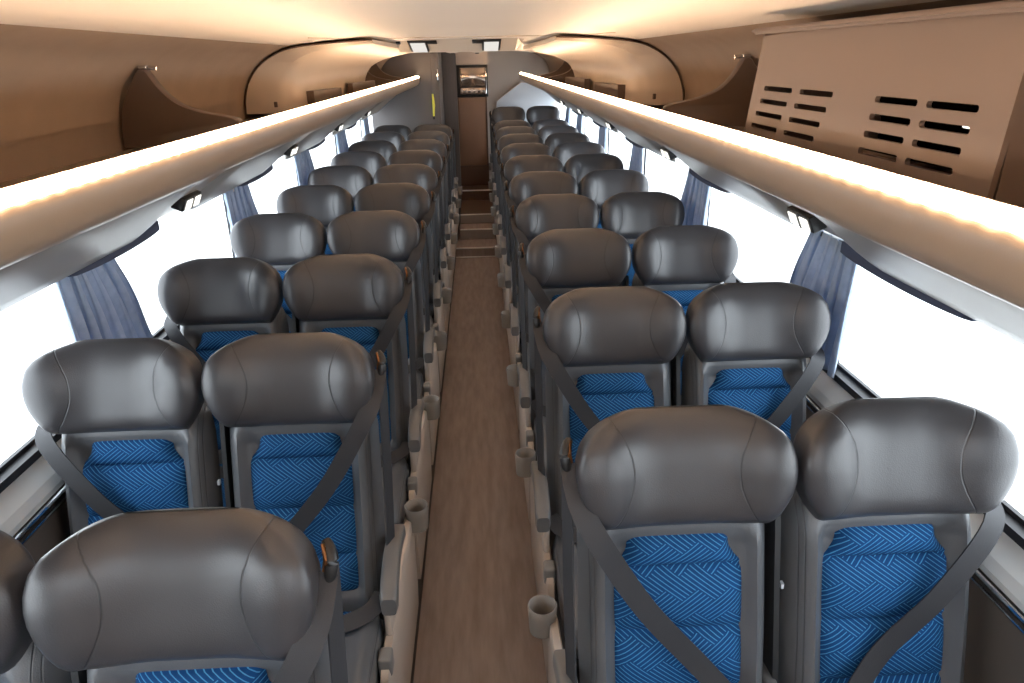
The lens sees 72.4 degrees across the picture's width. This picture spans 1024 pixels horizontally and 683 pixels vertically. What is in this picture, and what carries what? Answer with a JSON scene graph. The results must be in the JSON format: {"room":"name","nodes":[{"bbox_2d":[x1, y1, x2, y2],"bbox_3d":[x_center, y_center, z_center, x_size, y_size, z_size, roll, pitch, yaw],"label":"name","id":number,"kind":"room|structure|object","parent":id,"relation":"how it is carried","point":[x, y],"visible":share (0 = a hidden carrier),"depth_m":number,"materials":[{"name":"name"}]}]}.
{"room":"transit interior","nodes":[
{"label":"transit interior","id":0,"kind":"room"},
{"bbox_2d":[0,0,941,52],"bbox_3d":[-0.280,-1.891,4.404,1.600,0.072,10.800,-2,22,-2],"label":"ceiling","id":1,"kind":"structure","parent":0,"point":[276,22],"depth_m":1.71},
{"bbox_2d":[390,38,523,52],"bbox_3d":[-0.354,-1.978,4.700,0.800,0.066,1.280,-2,22,-2],"label":"ceiling panel","id":2,"kind":"object","parent":1,"relation":"attached to","point":[482,44],"visible":0.98,"depth_m":4.25,"materials":[{"name":"beige plastic"}]},
{"bbox_2d":[407,40,429,51],"bbox_3d":[-0.566,-1.788,4.244,0.112,0.062,0.276,-2,22,-2],"label":"lamp","id":3,"kind":"object","parent":2,"relation":"attached to","point":[412,45],"depth_m":4.22,"materials":[{"name":"plastic"}]},
{"bbox_2d":[482,39,500,50],"bbox_3d":[-0.126,-1.803,4.261,0.112,0.062,0.276,-2,22,-2],"label":"lamp","id":4,"kind":"object","parent":2,"relation":"attached to","point":[487,44],"depth_m":4.23,"materials":[{"name":"plastic"}]},
{"bbox_2d":[309,32,615,38],"bbox_3d":[-0.223,-1.440,3.296,1.248,0.029,1.005,-2,22,-2],"label":"trim","id":5,"kind":"structure","parent":1,"relation":"attached to","point":[606,32],"depth_m":3.55,"materials":[{"name":"plastic"}]},
{"bbox_2d":[456,51,487,64],"bbox_3d":[-0.519,-3.672,9.044,0.392,0.170,0.830,-2,22,-2],"label":"panel","id":6,"kind":"object","parent":1,"relation":"attached to","point":[462,58],"visible":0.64,"depth_m":8.67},
{"bbox_2d":[413,219,547,682],"bbox_3d":[-0.242,0.080,5.200,0.480,0.070,10.800,-2,22,-2],"label":"floor","id":7,"kind":"structure","parent":0,"point":[479,582],"depth_m":3.25,"materials":[{"name":"wood"}]},
{"bbox_2d":[372,52,444,132],"bbox_3d":[-1.242,-2.637,8.886,0.785,1.945,1.747,-2,22,-2],"label":"toilet cubicle","id":8,"kind":"object","parent":7,"relation":"on","point":[411,108],"depth_m":7.95,"materials":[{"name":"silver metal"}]},
{"bbox_2d":[456,179,496,257],"bbox_3d":[-0.428,-1.556,8.670,0.476,0.514,2.530,-2,22,-2],"label":"steps","id":9,"kind":"structure","parent":7,"relation":"on","point":[477,237],"depth_m":8.10,"materials":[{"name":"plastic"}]},
{"bbox_2d":[458,97,488,185],"bbox_3d":[-0.500,-2.620,9.163,0.371,1.099,0.316,-2,22,-2],"label":"door","id":10,"kind":"structure","parent":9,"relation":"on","point":[472,111],"depth_m":9.02,"materials":[{"name":"brown"}]},
{"bbox_2d":[456,65,487,96],"bbox_3d":[-0.509,-3.307,8.881,0.405,0.375,0.326,-2,22,-2],"label":"wall monitor","id":11,"kind":"object","parent":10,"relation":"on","point":[472,80],"visible":0.92,"depth_m":8.75,"materials":[{"name":"black plastic"}]},
{"bbox_2d":[460,87,485,93],"bbox_3d":[-0.492,-3.148,8.791,0.320,0.077,0.011,-2,22,-2],"label":"tray","id":12,"kind":"object","parent":11,"relation":"on","point":[463,90],"depth_m":8.79,"materials":[{"name":"glass"}]},
{"bbox_2d":[457,51,557,178],"bbox_3d":[-0.519,-2.931,9.828,2.340,2.160,0.050,-2,22,-2],"label":"wall","id":13,"kind":"structure","parent":0,"point":[504,67],"depth_m":9.53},
{"bbox_2d":[0,24,390,182],"bbox_3d":[-1.206,-1.679,4.442,0.262,0.342,10.800,-2,22,-2],"label":"wall panel","id":14,"kind":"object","parent":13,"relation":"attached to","point":[63,92],"depth_m":1.85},
{"bbox_2d":[408,209,579,682],"bbox_3d":[-0.243,0.010,5.172,2.400,0.220,10.800,-2,22,-2],"label":"trim","id":15,"kind":"structure","parent":13,"relation":"attached to","point":[552,535],"depth_m":2.91,"materials":[{"name":"grey plastic"}]},
{"bbox_2d":[0,530,71,682],"bbox_3d":[-0.943,0.942,1.028,0.443,1.177,0.696,-2,22,-2],"label":"seat","id":16,"kind":"object","parent":15,"relation":"on","point":[21,660],"visible":0.67,"depth_m":1.08,"materials":[{"name":"leather"}]},
{"bbox_2d":[21,337,222,534],"bbox_3d":[-0.997,0.653,1.748,0.443,1.177,0.696,-2,22,-2],"label":"seat","id":17,"kind":"object","parent":15,"relation":"on","point":[134,420],"visible":0.61,"depth_m":1.79,"materials":[{"name":"leather"}]},
{"bbox_2d":[22,507,347,682],"bbox_3d":[-0.486,0.875,1.173,0.500,1.177,0.985,-1,22,1],"label":"seat","id":18,"kind":"object","parent":15,"relation":"on","point":[200,594],"visible":1,"depth_m":1.07,"materials":[{"name":"leather"}]},
{"bbox_2d":[157,257,288,506],"bbox_3d":[-1.035,0.354,2.489,0.443,1.177,0.696,-2,22,-2],"label":"seat","id":19,"kind":"object","parent":15,"relation":"on","point":[216,303],"visible":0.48,"depth_m":2.52,"materials":[{"name":"leather"}]},
{"bbox_2d":[230,213,326,332],"bbox_3d":[-1.073,0.056,3.231,0.443,1.177,0.696,-2,22,-2],"label":"seat","id":20,"kind":"object","parent":15,"relation":"on","point":[280,240],"visible":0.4,"depth_m":3.26,"materials":[{"name":"leather"}]},
{"bbox_2d":[201,332,428,682],"bbox_3d":[-0.540,0.585,1.893,0.500,1.177,0.985,-1,22,1],"label":"seat","id":21,"kind":"object","parent":15,"relation":"on","point":[296,413],"visible":0.71,"depth_m":1.85,"materials":[{"name":"grey leather"}]},
{"bbox_2d":[345,615,382,682],"bbox_3d":[-0.543,0.864,1.737,0.406,0.144,0.475,-2,22,-2],"label":"seat cushion","id":22,"kind":"object","parent":21,"relation":"on","point":[363,639],"depth_m":1.78,"materials":[{"name":"leather"}]},
{"bbox_2d":[276,185,353,254],"bbox_3d":[-1.111,-0.242,3.972,0.443,1.177,0.696,-2,22,-2],"label":"seat","id":23,"kind":"object","parent":15,"relation":"on","point":[324,203],"visible":0.25,"depth_m":4.00,"materials":[{"name":"leather"}]},
{"bbox_2d":[308,165,372,210],"bbox_3d":[-1.149,-0.541,4.713,0.443,1.177,0.696,-2,22,-2],"label":"seat","id":24,"kind":"object","parent":15,"relation":"on","point":[352,178],"visible":0.2,"depth_m":4.74,"materials":[{"name":"leather"}]},
{"bbox_2d":[330,151,386,183],"bbox_3d":[-1.187,-0.839,5.455,0.443,1.177,0.696,-2,22,-2],"label":"seat","id":25,"kind":"object","parent":15,"relation":"on","point":[371,161],"visible":0.15,"depth_m":5.48,"materials":[{"name":"leather"}]},
{"bbox_2d":[282,253,439,619],"bbox_3d":[-0.578,0.287,2.635,0.500,1.177,0.985,-1,22,1],"label":"seat","id":26,"kind":"object","parent":15,"relation":"on","point":[364,299],"visible":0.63,"depth_m":2.55,"materials":[{"name":"grey leather"}]},
{"bbox_2d":[381,458,408,543],"bbox_3d":[-0.581,0.565,2.479,0.406,0.144,0.475,-2,22,-2],"label":"seat cushion","id":27,"kind":"object","parent":26,"relation":"on","point":[400,471],"depth_m":2.47,"materials":[{"name":"leather"}]},
{"bbox_2d":[348,140,396,162],"bbox_3d":[-1.225,-1.138,6.196,0.443,1.177,0.696,-2,22,-2],"label":"seat","id":28,"kind":"object","parent":15,"relation":"on","point":[385,148],"visible":0.16,"depth_m":6.22,"materials":[{"name":"leather"}]},
{"bbox_2d":[362,132,404,151],"bbox_3d":[-1.263,-1.436,6.937,0.443,1.177,0.696,-2,22,-2],"label":"seat","id":29,"kind":"object","parent":15,"relation":"on","point":[396,138],"visible":0.14,"depth_m":6.96,"materials":[{"name":"leather"}]},
{"bbox_2d":[327,210,446,470],"bbox_3d":[-0.616,-0.012,3.376,0.500,1.177,0.985,-1,22,1],"label":"seat","id":30,"kind":"object","parent":15,"relation":"on","point":[395,236],"visible":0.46,"depth_m":3.28,"materials":[{"name":"grey leather"}]},
{"bbox_2d":[409,370,423,409],"bbox_3d":[-0.619,0.267,3.220,0.406,0.144,0.475,-2,22,-2],"label":"armrest","id":31,"kind":"object","parent":30,"relation":"on","point":[419,377],"depth_m":3.25,"materials":[{"name":"plastic"}]},
{"bbox_2d":[373,125,411,140],"bbox_3d":[-1.301,-1.734,7.678,0.443,1.177,0.696,-2,22,-2],"label":"seat","id":32,"kind":"object","parent":15,"relation":"on","point":[403,130],"visible":0.13,"depth_m":7.70,"materials":[{"name":"leather"}]},
{"bbox_2d":[354,183,451,391],"bbox_3d":[-0.654,-0.310,4.117,0.500,1.177,0.985,-1,22,1],"label":"seat","id":33,"kind":"object","parent":15,"relation":"on","point":[411,199],"visible":0.32,"depth_m":4.02,"materials":[{"name":"leather"}]},
{"bbox_2d":[424,315,432,334],"bbox_3d":[-0.657,-0.032,3.961,0.406,0.144,0.475,-2,22,-2],"label":"armrest","id":34,"kind":"object","parent":33,"relation":"on","point":[431,320],"depth_m":4.01,"materials":[{"name":"plastic"}]},
{"bbox_2d":[373,164,454,332],"bbox_3d":[-0.692,-0.608,4.859,0.500,1.177,0.985,-1,22,1],"label":"seat","id":35,"kind":"object","parent":15,"relation":"on","point":[422,175],"visible":0.3,"depth_m":4.76,"materials":[{"name":"leather"}]},
{"bbox_2d":[387,150,457,292],"bbox_3d":[-0.730,-0.907,5.600,0.500,1.177,0.985,-1,22,1],"label":"seat","id":36,"kind":"object","parent":15,"relation":"on","point":[432,159],"visible":0.3,"depth_m":5.50,"materials":[{"name":"leather"}]},
{"bbox_2d":[398,139,459,272],"bbox_3d":[-0.768,-1.205,6.341,0.500,1.177,0.985,-1,22,1],"label":"seat","id":37,"kind":"object","parent":15,"relation":"on","point":[437,146],"visible":0.27,"depth_m":6.24,"materials":[{"name":"leather"}]},
{"bbox_2d":[406,131,460,252],"bbox_3d":[-0.806,-1.504,7.083,0.500,1.177,0.985,-1,22,1],"label":"seat","id":38,"kind":"object","parent":15,"relation":"on","point":[443,137],"visible":0.2,"depth_m":6.99,"materials":[{"name":"leather"}]},
{"bbox_2d":[413,124,461,234],"bbox_3d":[-0.844,-1.802,7.824,0.500,1.177,0.985,-1,22,1],"label":"seat","id":39,"kind":"object","parent":15,"relation":"on","point":[446,129],"visible":0.25,"depth_m":7.73,"materials":[{"name":"leather"}]},
{"bbox_2d":[441,52,461,209],"bbox_3d":[-0.761,-2.653,8.910,0.172,1.940,0.077,-2,22,-2],"label":"panel","id":40,"kind":"object","parent":15,"relation":"on","point":[449,77],"visible":0.47,"depth_m":8.73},
{"bbox_2d":[489,106,524,192],"bbox_3d":[-0.049,-2.403,9.035,0.501,1.177,0.985,-3,22,-5],"label":"seat","id":41,"kind":"object","parent":15,"relation":"on","point":[510,112],"visible":0.28,"depth_m":8.93,"materials":[{"name":"leather"}]},
{"bbox_2d":[488,120,530,220],"bbox_3d":[0.000,-1.947,8.142,0.501,1.177,0.985,-3,22,-5],"label":"seat","id":42,"kind":"object","parent":15,"relation":"on","point":[504,123],"visible":0.24,"depth_m":8.04,"materials":[{"name":"leather"}]},
{"bbox_2d":[489,126,536,238],"bbox_3d":[0.038,-1.648,7.401,0.501,1.177,0.985,-3,22,-5],"label":"seat","id":43,"kind":"object","parent":15,"relation":"on","point":[506,130],"visible":0.21,"depth_m":7.30,"materials":[{"name":"leather"}]},
{"bbox_2d":[491,133,543,263],"bbox_3d":[0.076,-1.350,6.660,0.501,1.177,0.985,-3,22,-5],"label":"seat","id":44,"kind":"object","parent":15,"relation":"on","point":[508,139],"visible":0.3,"depth_m":6.56,"materials":[{"name":"leather"}]},
{"bbox_2d":[492,143,551,289],"bbox_3d":[0.114,-1.052,5.918,0.501,1.177,0.985,-3,22,-5],"label":"seat","id":45,"kind":"object","parent":15,"relation":"on","point":[510,151],"visible":0.2,"depth_m":5.82,"materials":[{"name":"leather"}]},
{"bbox_2d":[494,155,562,309],"bbox_3d":[0.152,-0.753,5.177,0.501,1.177,0.985,-3,22,-5],"label":"seat","id":46,"kind":"object","parent":15,"relation":"on","point":[514,166],"visible":0.26,"depth_m":5.08,"materials":[{"name":"leather"}]},
{"bbox_2d":[497,171,577,364],"bbox_3d":[0.190,-0.455,4.436,0.501,1.177,0.985,-3,22,-5],"label":"seat","id":47,"kind":"object","parent":15,"relation":"on","point":[525,185],"visible":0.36,"depth_m":4.34,"materials":[{"name":"leather"}]},
{"bbox_2d":[517,294,520,331],"bbox_3d":[0.223,-0.177,4.281,0.406,0.144,0.475,-2,22,-2],"label":"seat cushion","id":48,"kind":"object","parent":47,"relation":"on","point":[517,294],"depth_m":4.25,"materials":[{"name":"leather"}]},
{"bbox_2d":[526,106,559,127],"bbox_3d":[0.420,-2.367,8.925,0.443,1.177,0.696,-2,22,-2],"label":"seat","id":49,"kind":"object","parent":15,"relation":"on","point":[535,113],"visible":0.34,"depth_m":8.95,"materials":[{"name":"leather"}]},
{"bbox_2d":[501,194,599,428],"bbox_3d":[0.228,-0.156,3.695,0.501,1.177,0.985,-3,22,-5],"label":"seat","id":50,"kind":"object","parent":15,"relation":"on","point":[535,215],"visible":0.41,"depth_m":3.60,"materials":[{"name":"leather"}]},
{"bbox_2d":[527,342,530,384],"bbox_3d":[0.261,0.121,3.540,0.406,0.144,0.475,-2,22,-2],"label":"seat cushion","id":51,"kind":"object","parent":50,"relation":"on","point":[528,363],"depth_m":3.46,"materials":[{"name":"leather"}]},
{"bbox_2d":[532,119,568,134],"bbox_3d":[0.469,-1.911,8.032,0.443,1.177,0.696,-2,22,-2],"label":"seat","id":52,"kind":"object","parent":15,"relation":"on","point":[539,124],"visible":0.13,"depth_m":8.05,"materials":[{"name":"leather"}]},
{"bbox_2d":[538,125,577,142],"bbox_3d":[0.508,-1.613,7.290,0.443,1.177,0.696,-2,22,-2],"label":"seat","id":53,"kind":"object","parent":15,"relation":"on","point":[544,132],"visible":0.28,"depth_m":7.31,"materials":[{"name":"leather"}]},
{"bbox_2d":[544,132,589,155],"bbox_3d":[0.546,-1.314,6.549,0.443,1.177,0.696,-2,22,-2],"label":"seat","id":54,"kind":"object","parent":15,"relation":"on","point":[552,141],"visible":0.15,"depth_m":6.57,"materials":[{"name":"leather"}]},
{"bbox_2d":[506,228,631,523],"bbox_3d":[0.266,0.142,2.953,0.501,1.177,0.985,-3,22,-5],"label":"seat","id":55,"kind":"object","parent":15,"relation":"on","point":[557,262],"visible":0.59,"depth_m":2.86,"materials":[{"name":"leather"}]},
{"bbox_2d":[534,416,547,481],"bbox_3d":[0.299,0.419,2.799,0.406,0.144,0.475,-2,22,-2],"label":"seat cushion","id":56,"kind":"object","parent":55,"relation":"on","point":[544,417],"depth_m":2.78,"materials":[{"name":"plastic"}]},
{"bbox_2d":[553,142,604,171],"bbox_3d":[0.584,-1.016,5.808,0.443,1.177,0.696,-2,22,-2],"label":"seat","id":57,"kind":"object","parent":15,"relation":"on","point":[563,152],"visible":0.19,"depth_m":5.83,"materials":[{"name":"leather"}]},
{"bbox_2d":[564,153,623,193],"bbox_3d":[0.622,-0.718,5.067,0.443,1.177,0.696,-2,22,-2],"label":"seat","id":58,"kind":"object","parent":15,"relation":"on","point":[578,166],"visible":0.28,"depth_m":5.09,"materials":[{"name":"leather"}]},
{"bbox_2d":[515,286,686,678],"bbox_3d":[0.304,0.440,2.212,0.501,1.177,0.985,-3,22,-5],"label":"seat","id":59,"kind":"object","parent":15,"relation":"on","point":[605,352],"visible":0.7,"depth_m":2.13,"materials":[{"name":"grey leather"}]},
{"bbox_2d":[553,535,578,658],"bbox_3d":[0.338,0.718,2.057,0.406,0.144,0.475,-2,22,-2],"label":"seat cushion","id":60,"kind":"object","parent":59,"relation":"on","point":[557,546],"depth_m":2.05,"materials":[{"name":"leather"}]},
{"bbox_2d":[579,169,648,228],"bbox_3d":[0.660,-0.419,4.325,0.443,1.177,0.696,-2,22,-2],"label":"seat","id":61,"kind":"object","parent":15,"relation":"on","point":[597,185],"visible":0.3,"depth_m":4.35,"materials":[{"name":"leather"}]},
{"bbox_2d":[600,191,684,285],"bbox_3d":[0.698,-0.121,3.584,0.443,1.177,0.696,-2,22,-2],"label":"seat","id":62,"kind":"object","parent":15,"relation":"on","point":[629,215],"visible":0.26,"depth_m":3.61,"materials":[{"name":"leather"}]},
{"bbox_2d":[527,404,797,682],"bbox_3d":[0.336,0.739,1.470,0.501,1.177,0.985,-3,22,-5],"label":"seat","id":63,"kind":"object","parent":15,"relation":"on","point":[675,511],"visible":1,"depth_m":1.43,"materials":[{"name":"leather"}]},
{"bbox_2d":[632,225,738,404],"bbox_3d":[0.736,0.178,2.843,0.443,1.177,0.696,-2,22,-2],"label":"seat","id":64,"kind":"object","parent":15,"relation":"on","point":[681,262],"visible":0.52,"depth_m":2.87,"materials":[{"name":"leather"}]},
{"bbox_2d":[681,281,830,442],"bbox_3d":[0.774,0.476,2.101,0.443,1.177,0.696,-2,22,-2],"label":"seat","id":65,"kind":"object","parent":15,"relation":"on","point":[749,344],"visible":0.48,"depth_m":2.14,"materials":[{"name":"leather"}]},
{"bbox_2d":[778,396,1019,682],"bbox_3d":[0.806,0.775,1.360,0.443,1.177,0.696,-2,22,-2],"label":"seat","id":66,"kind":"object","parent":15,"relation":"on","point":[879,557],"visible":0.96,"depth_m":1.45,"materials":[{"name":"leather"}]},
{"bbox_2d":[496,83,554,121],"bbox_3d":[0.185,-3.297,9.673,0.820,0.530,0.029,-2,22,-2],"label":"trim","id":67,"kind":"structure","parent":13,"relation":"attached to","point":[525,96],"depth_m":9.64,"materials":[{"name":"white"}]},
{"bbox_2d":[533,0,1007,173],"bbox_3d":[0.654,-1.743,4.512,0.262,0.342,10.800,-2,22,-2],"label":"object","id":68,"kind":"structure","parent":13,"relation":"attached to","point":[703,60],"depth_m":2.55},
{"bbox_3d":[-1.449,-0.872,4.755,0.040,2.170,10.800,-2,22,-2],"label":"wall","id":69,"kind":"structure","parent":0,"visible":0},
{"bbox_2d":[0,435,34,472],"bbox_3d":[-1.285,0.201,1.455,0.012,0.475,1.400,-2,22,-2],"label":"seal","id":70,"kind":"structure","parent":69,"relation":"in","point":[31,441],"depth_m":1.83,"materials":[{"name":"black rubber"}]},
{"bbox_2d":[14,485,66,544],"bbox_3d":[-1.356,-0.764,4.803,0.014,0.036,10.800,-2,22,-2],"label":"trim","id":71,"kind":"structure","parent":69,"relation":"attached to","point":[62,490],"depth_m":1.78,"materials":[{"name":"silver metal"}]},
{"bbox_2d":[13,483,70,563],"bbox_3d":[-1.392,-0.426,4.937,0.053,0.765,10.800,-2,22,-2],"label":"wall panel","id":72,"kind":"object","parent":69,"relation":"attached to","point":[55,529],"depth_m":1.84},
{"bbox_2d":[0,339,170,536],"bbox_3d":[-1.395,-0.822,4.777,0.063,0.090,10.800,-2,22,-2],"label":"trim","id":73,"kind":"structure","parent":69,"relation":"attached to","point":[35,486],"depth_m":1.78,"materials":[{"name":"grey"}]},
{"bbox_2d":[0,325,179,492],"bbox_3d":[-1.427,-0.865,4.759,0.035,0.022,10.800,-2,22,-2],"label":"trim","id":74,"kind":"structure","parent":69,"relation":"attached to","point":[22,463],"depth_m":1.81,"materials":[{"name":"black plastic"}]},
{"bbox_2d":[55,259,152,341],"bbox_3d":[-1.286,-0.077,2.222,0.063,0.406,0.477,-2,22,-2],"label":"curtain","id":75,"kind":"object","parent":69,"relation":"hanging from","point":[100,302],"visible":0.51,"depth_m":2.19,"materials":[{"name":"blue fabric"}]},
{"bbox_2d":[153,194,234,337],"bbox_3d":[-1.352,-0.325,2.762,0.012,0.475,1.420,-2,22,-2],"label":"window","id":76,"kind":"structure","parent":69,"relation":"in","point":[157,333],"depth_m":3.39,"materials":[{"name":"black rubber"}]},
{"bbox_2d":[0,76,419,311],"bbox_3d":[-1.105,-1.106,3.729,0.576,0.392,9.000,-2,22,-2],"label":"luggage rack","id":77,"kind":"object","parent":69,"relation":"attached to","point":[57,224],"visible":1,"depth_m":1.61,"materials":[{"name":"plastic"}]},
{"bbox_2d":[122,65,242,147],"bbox_3d":[-1.010,-0.712,2.122,0.360,0.235,0.044,-2,22,-2],"label":"divider","id":78,"kind":"object","parent":77,"relation":"on","point":[151,116],"visible":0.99,"depth_m":2.11,"materials":[{"name":"plastic"}]},
{"bbox_2d":[171,190,201,211],"bbox_3d":[-1.143,-0.499,2.460,0.055,0.059,0.156,-2,22,-2],"label":"light","id":79,"kind":"object","parent":77,"relation":"attached to","point":[192,198],"depth_m":2.41,"materials":[{"name":"grey plastic"}]},
{"bbox_2d":[0,76,418,208],"bbox_3d":[-0.832,-1.281,3.651,0.024,0.019,8.940,-2,22,-2],"label":"light","id":80,"kind":"object","parent":77,"relation":"on","point":[38,192],"depth_m":1.37,"materials":[{"name":"plastic"}]},
{"bbox_2d":[283,144,297,156],"bbox_3d":[-1.214,-1.051,3.832,0.055,0.059,0.156,-2,22,-2],"label":"light","id":81,"kind":"object","parent":77,"relation":"attached to","point":[293,149],"depth_m":3.78,"materials":[{"name":"grey plastic"}]},
{"bbox_2d":[245,39,407,113],"bbox_3d":[-1.003,-1.684,4.393,0.619,0.319,2.508,-2,22,-2],"label":"wall panel","id":82,"kind":"object","parent":77,"relation":"on","point":[295,77],"visible":0.93,"depth_m":3.34,"materials":[{"name":"plastic"}]},
{"bbox_2d":[365,72,392,86],"bbox_3d":[-1.210,-2.286,6.032,0.360,0.235,0.044,-2,22,-2],"label":"divider","id":83,"kind":"object","parent":77,"relation":"on","point":[369,77],"visible":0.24,"depth_m":6.03,"materials":[{"name":"plastic"}]},
{"bbox_2d":[369,62,402,81],"bbox_3d":[-1.253,-2.622,6.866,0.360,0.235,0.044,-2,22,-2],"label":"divider","id":84,"kind":"object","parent":77,"relation":"on","point":[374,70],"visible":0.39,"depth_m":6.85,"materials":[{"name":"plastic"}]},
{"bbox_2d":[224,185,258,256],"bbox_3d":[-1.355,-0.609,3.546,0.059,0.405,0.496,-2,22,-1],"label":"curtain","id":85,"kind":"object","parent":69,"relation":"hanging from","point":[239,201],"visible":0.34,"depth_m":3.46,"materials":[{"name":"blue fabric"}]},
{"bbox_2d":[295,150,314,185],"bbox_3d":[-1.423,-1.141,4.865,0.062,0.406,0.480,-2,22,-2],"label":"curtain","id":86,"kind":"object","parent":69,"relation":"hanging from","point":[304,163],"visible":0.46,"depth_m":4.75,"materials":[{"name":"blue fabric"}]},
{"bbox_2d":[336,130,348,153],"bbox_3d":[-1.492,-1.677,6.199,0.058,0.406,0.501,-1,22,-1],"label":"curtain","id":87,"kind":"object","parent":69,"relation":"hanging from","point":[341,139],"visible":0.5,"depth_m":6.11,"materials":[{"name":"blue fabric"}]},
{"bbox_2d":[360,117,369,135],"bbox_3d":[-1.558,-2.209,7.521,0.063,0.406,0.494,-2,22,-2],"label":"curtain","id":88,"kind":"object","parent":69,"relation":"hanging from","point":[365,123],"visible":0.46,"depth_m":7.40,"materials":[{"name":"blue fabric"}]},
{"bbox_3d":[0.928,-0.953,4.844,0.040,2.170,10.800,-2,22,-2],"label":"wall","id":89,"kind":"structure","parent":0,"visible":0},
{"bbox_2d":[576,115,583,133],"bbox_3d":[0.738,-2.289,7.609,0.062,0.406,0.498,-2,22,-2],"label":"curtain","id":90,"kind":"object","parent":89,"relation":"hanging from","point":[579,124],"visible":0.44,"depth_m":7.53,"materials":[{"name":"blue fabric"}]},
{"bbox_2d":[598,126,607,153],"bbox_3d":[0.805,-1.757,6.288,0.063,0.406,0.507,-2,22,-2],"label":"curtain","id":91,"kind":"object","parent":89,"relation":"hanging from","point":[602,136],"visible":0.34,"depth_m":6.10,"materials":[{"name":"blue fabric"}]},
{"bbox_2d":[629,145,643,173],"bbox_3d":[0.874,-1.217,4.947,0.063,0.406,0.472,-2,22,-2],"label":"curtain","id":92,"kind":"object","parent":89,"relation":"hanging from","point":[636,161],"visible":0.37,"depth_m":4.84,"materials":[{"name":"blue fabric"}]},
{"bbox_2d":[681,168,710,224],"bbox_3d":[0.944,-0.685,3.625,0.057,0.406,0.480,-2,22,-3],"label":"curtain","id":93,"kind":"object","parent":89,"relation":"hanging from","point":[695,197],"visible":0.47,"depth_m":3.58,"materials":[{"name":"blue fabric"}]},
{"bbox_2d":[519,72,1023,344],"bbox_3d":[0.621,-1.362,4.281,0.576,0.392,10.050,-2,22,-2],"label":"luggage rack","id":94,"kind":"object","parent":89,"relation":"attached to","point":[960,253],"visible":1,"depth_m":1.21,"materials":[{"name":"plastic"}]},
{"bbox_2d":[540,61,570,78],"bbox_3d":[0.455,-2.680,6.930,0.360,0.235,0.044,-2,22,-2],"label":"divider","id":95,"kind":"object","parent":94,"relation":"on","point":[565,66],"visible":0.35,"depth_m":6.91,"materials":[{"name":"plastic"}]},
{"bbox_2d":[548,68,574,83],"bbox_3d":[0.497,-2.345,6.096,0.360,0.235,0.044,-2,22,-2],"label":"divider","id":96,"kind":"object","parent":94,"relation":"on","point":[560,78],"visible":0.2,"depth_m":6.09,"materials":[{"name":"plastic"}]},
{"bbox_2d":[523,36,683,104],"bbox_3d":[0.455,-1.734,4.447,0.619,0.319,2.508,-2,22,-2],"label":"wall panel","id":97,"kind":"object","parent":94,"relation":"on","point":[629,70],"visible":0.97,"depth_m":3.39,"materials":[{"name":"plastic"}]},
{"bbox_2d":[660,146,676,159],"bbox_3d":[0.774,-0.931,3.442,0.055,0.059,0.156,-2,22,-2],"label":"light","id":98,"kind":"object","parent":94,"relation":"attached to","point":[665,152],"depth_m":3.39,"materials":[{"name":"grey plastic"}]},
{"bbox_2d":[663,54,756,126],"bbox_3d":[0.690,-0.834,2.344,0.360,0.235,0.044,-2,22,-2],"label":"divider","id":99,"kind":"object","parent":94,"relation":"on","point":[728,104],"visible":0.82,"depth_m":2.33,"materials":[{"name":"plastic"}]},
{"bbox_2d":[519,72,1023,235],"bbox_3d":[0.343,-1.518,4.182,0.024,0.019,9.990,-2,22,-2],"label":"light","id":100,"kind":"object","parent":94,"relation":"on","point":[985,216],"depth_m":1.03,"materials":[{"name":"plastic"}]},
{"bbox_2d":[787,206,826,232],"bbox_3d":[0.847,-0.357,2.015,0.055,0.059,0.156,-2,22,-2],"label":"light","id":101,"kind":"object","parent":94,"relation":"attached to","point":[804,219],"depth_m":1.97,"materials":[{"name":"grey plastic"}]},
{"bbox_2d":[744,0,1023,206],"bbox_3d":[0.749,-0.434,1.234,0.342,0.255,0.940,-2,22,-2],"label":"panel","id":102,"kind":"object","parent":94,"relation":"on","point":[938,87],"visible":0.99,"depth_m":1.07,"materials":[{"name":"plastic"}]},
{"bbox_2d":[789,230,857,377],"bbox_3d":[1.010,-0.155,2.308,0.063,0.406,0.477,-2,22,-2],"label":"curtain","id":103,"kind":"object","parent":89,"relation":"hanging from","point":[820,267],"visible":0.6,"depth_m":2.20,"materials":[{"name":"blue fabric"}]},
{"bbox_2d":[724,281,1023,549],"bbox_3d":[0.905,-0.945,4.846,0.035,0.022,10.800,-2,22,-2],"label":"trim","id":104,"kind":"structure","parent":89,"relation":"attached to","point":[1013,528],"depth_m":2.06,"materials":[{"name":"black plastic"}]},
{"bbox_2d":[806,394,1023,682],"bbox_3d":[0.888,-0.504,5.023,0.053,0.765,10.800,-2,22,-2],"label":"wall panel","id":105,"kind":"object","parent":89,"relation":"attached to","point":[994,653],"depth_m":1.51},
{"bbox_2d":[806,358,1023,612],"bbox_3d":[0.875,-0.900,4.863,0.063,0.090,10.800,-2,22,-2],"label":"trim","id":106,"kind":"structure","parent":89,"relation":"attached to","point":[1004,565],"depth_m":1.49,"materials":[{"name":"grey"}]},
{"bbox_2d":[806,395,1023,633],"bbox_3d":[0.839,-0.840,4.885,0.014,0.036,10.800,-2,22,-2],"label":"trim","id":107,"kind":"structure","parent":89,"relation":"attached to","point":[996,592],"depth_m":1.47,"materials":[{"name":"silver metal"}]},
{"bbox_2d":[837,335,1023,525],"bbox_3d":[1.084,0.119,1.544,0.012,0.475,1.400,-2,22,-2],"label":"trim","id":108,"kind":"structure","parent":89,"relation":"in","point":[1007,507],"depth_m":2.06,"materials":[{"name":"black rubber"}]},
{"label":"outside","id":109,"kind":"structure","parent":0,"visible":0},
{"bbox_2d":[0,103,1023,514],"bbox_3d":[0.011,3.136,1.263,120.000,0.100,120.000,-2,22,-2],"label":"sky","id":110,"kind":"structure","parent":109,"point":[897,343],"depth_m":9.69,"materials":[{"name":"white"}]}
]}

